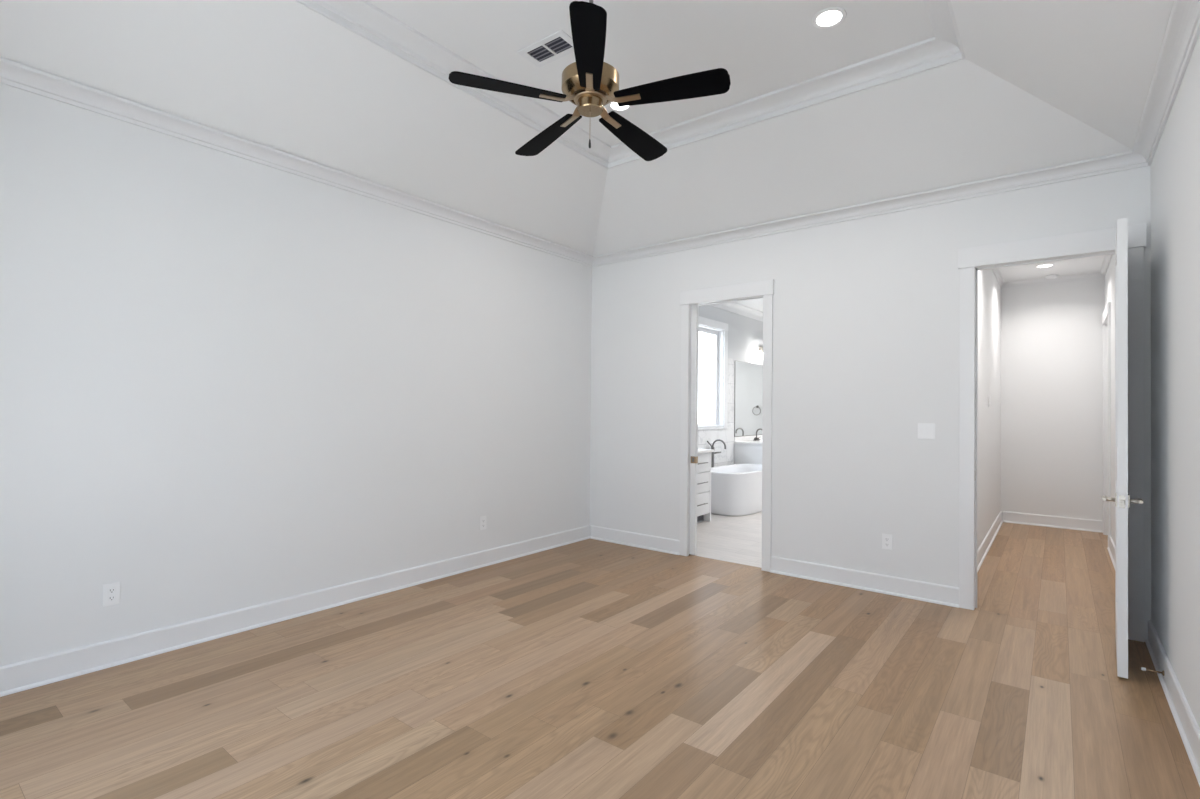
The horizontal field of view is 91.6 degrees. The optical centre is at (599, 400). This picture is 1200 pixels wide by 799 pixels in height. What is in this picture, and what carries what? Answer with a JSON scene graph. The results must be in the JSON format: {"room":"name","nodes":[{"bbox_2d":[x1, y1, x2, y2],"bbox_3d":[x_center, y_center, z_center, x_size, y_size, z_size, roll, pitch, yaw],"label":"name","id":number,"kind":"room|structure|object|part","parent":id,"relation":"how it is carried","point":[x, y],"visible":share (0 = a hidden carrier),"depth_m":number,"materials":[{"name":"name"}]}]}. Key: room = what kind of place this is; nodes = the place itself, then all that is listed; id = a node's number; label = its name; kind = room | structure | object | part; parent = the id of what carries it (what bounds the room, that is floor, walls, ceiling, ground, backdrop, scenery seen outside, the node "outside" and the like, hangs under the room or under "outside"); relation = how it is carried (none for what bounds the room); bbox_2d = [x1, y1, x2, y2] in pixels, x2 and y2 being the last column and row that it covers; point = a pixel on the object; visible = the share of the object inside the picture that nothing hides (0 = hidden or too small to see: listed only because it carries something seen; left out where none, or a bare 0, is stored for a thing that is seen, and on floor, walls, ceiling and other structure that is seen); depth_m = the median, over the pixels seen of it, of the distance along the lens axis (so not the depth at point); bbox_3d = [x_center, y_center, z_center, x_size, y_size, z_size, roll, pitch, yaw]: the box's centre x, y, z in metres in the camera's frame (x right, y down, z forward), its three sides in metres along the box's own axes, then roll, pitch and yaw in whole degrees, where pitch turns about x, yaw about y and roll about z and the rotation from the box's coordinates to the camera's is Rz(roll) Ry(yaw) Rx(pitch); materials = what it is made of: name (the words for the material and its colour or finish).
{"room":"empty bedroom","nodes":[
{"label":"empty bedroom","id":0,"kind":"room"},
{"bbox_2d":[0,83,762,666],"bbox_3d":[-0.032,-0.090,6.546,0.150,3.250,11.790,0,-1,38],"label":"wall","id":1,"kind":"structure","parent":0,"point":[228,382],"depth_m":3.63,"materials":[{"name":"paint"}]},
{"bbox_2d":[103,582,119,606],"bbox_3d":[-2.617,1.036,3.127,0.008,0.118,0.073,0,-1,38],"label":"wall outlet","id":2,"kind":"object","parent":1,"relation":"attached to","point":[111,591],"visible":1,"depth_m":3.12,"materials":[{"name":"white plastic"}]},
{"bbox_2d":[108,587,115,593],"bbox_3d":[-2.615,1.016,3.126,0.002,0.029,0.033,0,-1,38],"label":"receptacle","id":3,"kind":"object","parent":2,"relation":"attached to","point":[111,590],"depth_m":3.13,"materials":[{"name":"white plastic"}]},
{"bbox_2d":[108,595,115,600],"bbox_3d":[-2.615,1.057,3.126,0.002,0.029,0.033,0,-1,38],"label":"receptacle","id":4,"kind":"object","parent":2,"relation":"attached to","point":[110,597],"depth_m":3.13,"materials":[{"name":"white plastic"}]},
{"bbox_2d":[0,525,590,696],"bbox_3d":[-1.814,1.370,4.134,0.028,0.136,5.540,0,-1,38],"label":"baseboard","id":5,"kind":"structure","parent":1,"relation":"attached to","point":[44,670],"depth_m":3.61,"materials":[{"name":"paint"}]},
{"bbox_2d":[480,516,485,529],"bbox_3d":[-1.030,1.078,5.147,0.008,0.118,0.073,0,-1,38],"label":"wall outlet","id":6,"kind":"object","parent":1,"relation":"attached to","point":[483,518],"visible":1,"depth_m":5.14,"materials":[{"name":"white plastic"}]},
{"bbox_2d":[698,316,727,429],"bbox_3d":[1.459,-0.389,8.418,0.179,1.598,1.395,0,-1,38],"label":"window","id":7,"kind":"structure","parent":1,"relation":"in","point":[718,329],"depth_m":8.85,"materials":[{"name":"paint"}]},
{"bbox_3d":[1.423,-0.353,8.446,0.040,1.426,1.161,0,-1,38],"label":"sash","id":8,"kind":"part","parent":7,"relation":"part of","materials":[{"name":"glass"}]},
{"bbox_2d":[698,358,734,466],"bbox_3d":[1.532,0.428,8.408,0.008,2.190,1.815,0,-1,38],"label":"tiled wall","id":9,"kind":"structure","parent":1,"relation":"attached to","point":[726,457],"depth_m":8.91,"materials":[{"name":"tile"}]},
{"bbox_2d":[710,302,762,321],"bbox_3d":[3.128,-1.446,7.783,3.289,0.124,5.984,0,-1,38],"label":"crown molding","id":10,"kind":"structure","parent":1,"relation":"attached to","point":[733,307],"depth_m":9.25,"materials":[{"name":"paint"}]},
{"bbox_2d":[734,361,762,436],"bbox_3d":[2.723,-0.018,9.917,0.015,1.197,2.005,0,-1,38],"label":"wall mirror","id":11,"kind":"object","parent":1,"relation":"attached to","point":[748,381],"visible":0.59,"depth_m":9.53,"materials":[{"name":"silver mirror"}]},
{"bbox_2d":[757,346,762,353],"bbox_3d":[2.808,-0.841,9.920,0.144,0.160,0.670,0,-1,38],"label":"vanity light","id":12,"kind":"object","parent":1,"relation":"attached to","point":[760,349],"visible":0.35,"depth_m":9.80,"materials":[{"name":"white glass"}]},
{"bbox_2d":[0,0,1174,255],"bbox_3d":[-0.058,-1.925,2.797,4.742,0.770,5.805,0,-1,38],"label":"ceiling","id":13,"kind":"structure","parent":0,"point":[1038,84],"depth_m":3.60,"materials":[{"name":"paint"}]},
{"bbox_2d":[517,30,573,67],"bbox_3d":[-0.311,-2.169,3.606,0.364,0.007,0.204,0,-1,37],"label":"ceiling vent","id":14,"kind":"object","parent":13,"relation":"in","point":[559,44],"visible":0.84,"depth_m":3.60,"materials":[{"name":"white metal"}]},
{"bbox_2d":[449,0,730,160],"bbox_3d":[-0.022,-1.694,2.842,1.266,0.969,1.228,0,-1,38],"label":"ceiling fan","id":15,"kind":"object","parent":13,"relation":"hanging from","point":[590,83],"visible":1,"depth_m":2.69,"materials":[{"name":"black wood"}]},
{"bbox_3d":[-0.420,-1.437,2.676,0.530,0.032,0.143,1,-1,-18],"label":"blade","id":16,"kind":"part","parent":15,"relation":"part of","materials":[{"name":"black wood"}]},
{"bbox_3d":[-0.278,-1.409,3.117,0.142,0.044,0.530,1,-1,-37],"label":"blade","id":17,"kind":"part","parent":15,"relation":"part of","materials":[{"name":"black wood"}]},
{"bbox_3d":[-0.043,-1.448,2.407,0.142,0.050,0.530,1,-1,0],"label":"blade","id":18,"kind":"part","parent":15,"relation":"part of","materials":[{"name":"black wood"}]},
{"bbox_3d":[0.176,-1.404,3.122,0.144,0.049,0.532,0,-1,38],"label":"blade","id":19,"kind":"part","parent":15,"relation":"part of","materials":[{"name":"black wood"}]},
{"bbox_3d":[0.328,-1.430,2.680,0.530,0.042,0.141,0,-1,18],"label":"blade","id":20,"kind":"part","parent":15,"relation":"part of","materials":[{"name":"black wood"}]},
{"bbox_2d":[608,102,632,111],"bbox_3d":[0.146,-2.157,4.262,0.184,0.006,0.184,0,-1,38],"label":"recessed light","id":21,"kind":"object","parent":13,"relation":"in","point":[613,106],"visible":0.48,"depth_m":4.29,"materials":[{"name":"white plastic"}]},
{"bbox_2d":[295,0,965,168],"bbox_3d":[-0.045,-2.121,2.813,2.680,0.116,3.778,0,-1,38],"label":"crown molding","id":22,"kind":"structure","parent":13,"relation":"attached to","point":[363,18],"depth_m":3.79,"materials":[{"name":"paint"}]},
{"bbox_2d":[812,7,846,28],"bbox_3d":[1.293,-2.158,3.295,0.184,0.006,0.184,0,-1,38],"label":"recessed light","id":23,"kind":"object","parent":13,"relation":"in","point":[830,17],"visible":1,"depth_m":3.29,"materials":[{"name":"white plastic"}]},
{"bbox_2d":[0,512,1199,798],"bbox_3d":[1.887,1.510,5.007,5.070,0.051,11.790,0,-1,38],"label":"floor","id":24,"kind":"structure","parent":0,"point":[588,668],"depth_m":2.84,"materials":[{"name":"brown wood"}]},
{"bbox_2d":[697,452,710,522],"bbox_3d":[0.695,1.061,6.856,0.607,0.866,1.560,0,-1,38],"label":"vanity cabinet","id":25,"kind":"object","parent":24,"relation":"on","point":[704,459],"visible":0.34,"depth_m":7.16,"materials":[{"name":"paint"}]},
{"bbox_2d":[697,515,703,521],"bbox_3d":[1.210,1.453,7.188,0.009,0.084,0.290,0,-1,38],"label":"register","id":26,"kind":"object","parent":25,"relation":"attached to","point":[699,518],"visible":0.48,"depth_m":7.22,"materials":[{"name":"grey metal"}]},
{"bbox_3d":[1.194,0.756,7.063,0.018,0.221,0.549,0,-1,38],"label":"drawer","id":27,"kind":"part","parent":25,"relation":"part of","materials":[{"name":"paint"}]},
{"bbox_3d":[1.192,0.996,7.060,0.018,0.231,0.549,0,-1,38],"label":"drawer","id":28,"kind":"part","parent":25,"relation":"part of","materials":[{"name":"paint"}]},
{"bbox_3d":[1.189,1.256,7.057,0.018,0.261,0.549,0,-1,38],"label":"drawer","id":29,"kind":"part","parent":25,"relation":"part of","materials":[{"name":"paint"}]},
{"bbox_2d":[698,449,713,453],"bbox_3d":[0.701,0.612,6.866,0.603,0.032,1.590,0,-1,38],"label":"countertop","id":30,"kind":"structure","parent":25,"relation":"on","point":[700,451],"depth_m":7.17,"materials":[{"name":"stone"}]},
{"bbox_2d":[707,439,725,467],"bbox_3d":[1.655,1.038,8.417,0.279,0.971,0.231,1,-1,-1],"label":"tub filler","id":31,"kind":"object","parent":24,"relation":"on","point":[722,441],"visible":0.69,"depth_m":8.42,"materials":[{"name":"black metal"}]},
{"bbox_3d":[1.710,0.621,8.382,0.222,0.138,0.025,0,-1,38],"label":"spout","id":32,"kind":"part","parent":31,"relation":"part of","materials":[{"name":"silver metal"}]},
{"bbox_2d":[711,464,761,515],"bbox_3d":[1.988,1.237,8.247,0.708,0.572,1.492,0,-1,38],"label":"bathtub","id":33,"kind":"object","parent":24,"relation":"on","point":[736,489],"visible":0.7,"depth_m":7.70,"materials":[{"name":"ceramic"}]},
{"bbox_2d":[734,444,761,463],"bbox_3d":[3.114,1.122,9.935,0.605,0.866,2.533,0,-1,38],"label":"vanity cabinet","id":34,"kind":"object","parent":24,"relation":"on","point":[743,453],"visible":0.02,"depth_m":8.99,"materials":[{"name":"paint"}]},
{"bbox_2d":[734,435,761,444],"bbox_3d":[3.111,0.637,9.938,0.598,0.104,2.548,0,-1,38],"label":"countertop","id":35,"kind":"structure","parent":34,"relation":"on","point":[743,439],"depth_m":9.21,"materials":[{"name":"stone"}]},
{"bbox_2d":[753,428,761,440],"bbox_3d":[2.591,0.547,9.465,0.164,0.198,0.198,0,-1,38],"label":"faucet","id":36,"kind":"object","parent":35,"relation":"on","point":[756,438],"visible":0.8,"depth_m":9.49,"materials":[{"name":"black metal"}]},
{"bbox_2d":[590,166,1150,641],"bbox_3d":[1.683,-0.091,5.012,4.742,3.250,0.115,0,-1,38],"label":"wall","id":37,"kind":"structure","parent":0,"point":[866,311],"depth_m":4.70,"materials":[{"name":"paint"}]},
{"bbox_2d":[689,304,698,554],"bbox_3d":[0.635,0.267,5.825,0.750,2.408,0.044,0,-1,38],"label":"door","id":38,"kind":"structure","parent":37,"relation":"in","point":[694,308],"depth_m":5.60,"materials":[{"name":"paint"}]},
{"bbox_2d":[679,279,773,571],"bbox_3d":[1.170,0.214,5.392,0.930,2.538,0.141,0,-1,38],"label":"door frame","id":39,"kind":"structure","parent":37,"relation":"attached to","point":[764,290],"depth_m":5.30,"materials":[{"name":"paint"}]},
{"bbox_3d":[1.146,-0.991,5.361,0.930,0.130,0.026,0,-1,38],"label":"head casing","id":40,"kind":"part","parent":39,"relation":"part of","materials":[{"name":"paint"}]},
{"bbox_2d":[590,525,958,607],"bbox_3d":[1.239,1.413,5.239,3.404,0.136,0.028,0,-1,38],"label":"baseboard","id":41,"kind":"structure","parent":37,"relation":"attached to","point":[890,585],"depth_m":4.72,"materials":[{"name":"paint"}]},
{"bbox_2d":[882,534,891,549],"bbox_3d":[2.211,1.087,4.494,0.073,0.118,0.008,0,-1,38],"label":"wall outlet","id":42,"kind":"object","parent":37,"relation":"attached to","point":[886,538],"visible":1,"depth_m":4.49,"materials":[{"name":"white plastic"}]},
{"bbox_2d":[918,423,934,438],"bbox_3d":[2.427,0.225,4.341,0.115,0.118,0.010,0,-1,38],"label":"light switch","id":43,"kind":"object","parent":37,"relation":"attached to","point":[925,430],"visible":1,"depth_m":4.34,"materials":[{"name":"white plastic"}]},
{"bbox_2d":[958,223,1146,641],"bbox_3d":[3.009,0.194,3.947,1.000,2.578,0.141,0,-1,38],"label":"door frame","id":44,"kind":"structure","parent":37,"relation":"attached to","point":[1095,243],"depth_m":3.92,"materials":[{"name":"paint"}]},
{"bbox_3d":[2.985,-1.026,3.917,1.000,0.142,0.026,0,-1,38],"label":"head casing","id":45,"kind":"part","parent":44,"relation":"part of","materials":[{"name":"paint"}]},
{"bbox_2d":[735,256,1104,311],"bbox_3d":[3.748,-1.558,7.374,5.070,0.100,6.105,0,-1,38],"label":"ceiling","id":46,"kind":"structure","parent":0,"point":[1093,264],"depth_m":6.82,"materials":[{"name":"paint"}]},
{"bbox_2d":[1035,264,1054,267],"bbox_3d":[5.018,-1.522,6.588,0.184,0.006,0.184,0,-1,38],"label":"recessed light","id":47,"kind":"object","parent":46,"relation":"in","point":[1042,265],"visible":1,"depth_m":6.57,"materials":[{"name":"white plastic"}]},
{"bbox_2d":[1045,274,1057,278],"bbox_3d":[5.467,-1.498,7.061,0.124,0.033,0.124,0,-1,38],"label":"smoke detector","id":48,"kind":"object","parent":46,"relation":"attached to","point":[1055,275],"visible":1,"depth_m":7.03,"materials":[{"name":"white plastic"}]},
{"bbox_2d":[977,269,1000,549],"bbox_3d":[3.852,-0.059,5.946,0.120,3.250,4.035,0,-1,38],"label":"wall","id":49,"kind":"structure","parent":0,"point":[989,290],"depth_m":6.28,"materials":[{"name":"paint"}]},
{"bbox_2d":[977,511,1002,572],"bbox_3d":[3.896,1.447,5.881,0.028,0.136,4.035,0,-1,38],"label":"baseboard","id":50,"kind":"structure","parent":49,"relation":"attached to","point":[982,551],"depth_m":6.03,"materials":[{"name":"paint"}]},
{"bbox_2d":[1001,278,1103,520],"bbox_3d":[5.729,-0.027,7.112,1.630,3.250,0.120,0,-1,38],"label":"wall","id":51,"kind":"structure","parent":0,"point":[1052,333],"depth_m":7.17,"materials":[{"name":"paint"}]},
{"bbox_2d":[1003,511,1102,532],"bbox_3d":[5.530,1.478,7.144,0.979,0.136,0.028,0,-1,38],"label":"baseboard","id":52,"kind":"structure","parent":51,"relation":"attached to","point":[1009,517],"depth_m":7.13,"materials":[{"name":"paint"}]},
{"bbox_3d":[5.525,1.537,7.137,0.979,0.018,0.014,0,-1,38],"label":"shoe molding","id":53,"kind":"part","parent":52,"relation":"part of","materials":[{"name":"paint"}]},
{"bbox_2d":[1102,218,1143,678],"bbox_3d":[3.010,0.249,3.372,0.166,2.426,0.775,0,-1,41],"label":"door","id":54,"kind":"structure","parent":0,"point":[1122,500],"depth_m":3.09,"materials":[{"name":"paint"}]},
{"bbox_3d":[2.792,0.534,3.205,0.054,0.022,0.125,0,-1,41],"label":"lever","id":55,"kind":"part","parent":54,"relation":"part of","materials":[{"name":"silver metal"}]},
{"bbox_3d":[2.756,0.533,3.080,0.024,0.065,0.010,0,-1,41],"label":"latch plate","id":56,"kind":"part","parent":54,"relation":"part of","materials":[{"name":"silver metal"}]},
{"bbox_3d":[2.801,0.534,3.130,0.058,0.066,0.066,0,-1,41],"label":"handle","id":57,"kind":"part","parent":54,"relation":"part of","materials":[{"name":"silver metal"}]},
{"bbox_3d":[2.876,0.534,3.131,0.054,0.022,0.125,0,-1,41],"label":"lever","id":58,"kind":"part","parent":54,"relation":"part of","materials":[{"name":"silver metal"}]},
{"bbox_2d":[1104,34,1199,728],"bbox_3d":[2.968,-0.104,2.949,0.172,3.250,9.840,0,-1,38],"label":"wall","id":59,"kind":"structure","parent":0,"point":[1175,165],"depth_m":2.81,"materials":[{"name":"paint"}]},
{"bbox_2d":[0,0,1199,266],"bbox_3d":[-0.051,-1.542,2.806,4.441,0.088,5.539,0,-1,38],"label":"crown molding","id":60,"kind":"structure","parent":59,"relation":"attached to","point":[1182,33],"depth_m":3.77,"materials":[{"name":"paint"}]},
{"bbox_2d":[992,255,1111,287],"bbox_3d":[4.311,-1.511,5.614,1.009,0.064,4.034,0,-1,38],"label":"crown molding","id":61,"kind":"structure","parent":59,"relation":"attached to","point":[1107,259],"depth_m":7.09,"materials":[{"name":"paint"}]},
{"bbox_2d":[1102,302,1110,546],"bbox_3d":[5.628,0.258,6.398,0.144,2.560,0.986,0,-1,38],"label":"door frame","id":62,"kind":"structure","parent":59,"relation":"attached to","point":[1106,315],"depth_m":6.70,"materials":[{"name":"paint"}]},
{"bbox_2d":[1107,536,1114,568],"bbox_3d":[4.346,1.439,4.866,0.028,0.136,2.994,0,-1,38],"label":"baseboard","id":63,"kind":"structure","parent":59,"relation":"attached to","point":[1111,549],"depth_m":5.67,"materials":[{"name":"paint"}]},
{"bbox_3d":[4.339,1.498,4.870,0.014,0.018,2.994,0,-1,38],"label":"shoe molding","id":64,"kind":"part","parent":63,"relation":"part of","materials":[{"name":"paint"}]},
{"bbox_2d":[1141,667,1163,675],"bbox_3d":[2.900,1.417,3.062,0.088,0.026,0.026,0,-1,38],"label":"door stop","id":65,"kind":"object","parent":59,"relation":"attached to","point":[1142,668],"visible":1,"depth_m":3.06,"materials":[{"name":"gold metal"}]},
{"bbox_2d":[1145,620,1199,785],"bbox_3d":[1.655,1.371,1.407,0.028,0.136,5.539,0,-1,38],"label":"baseboard","id":66,"kind":"structure","parent":59,"relation":"attached to","point":[1187,726],"depth_m":2.70,"materials":[{"name":"paint"}]}
]}

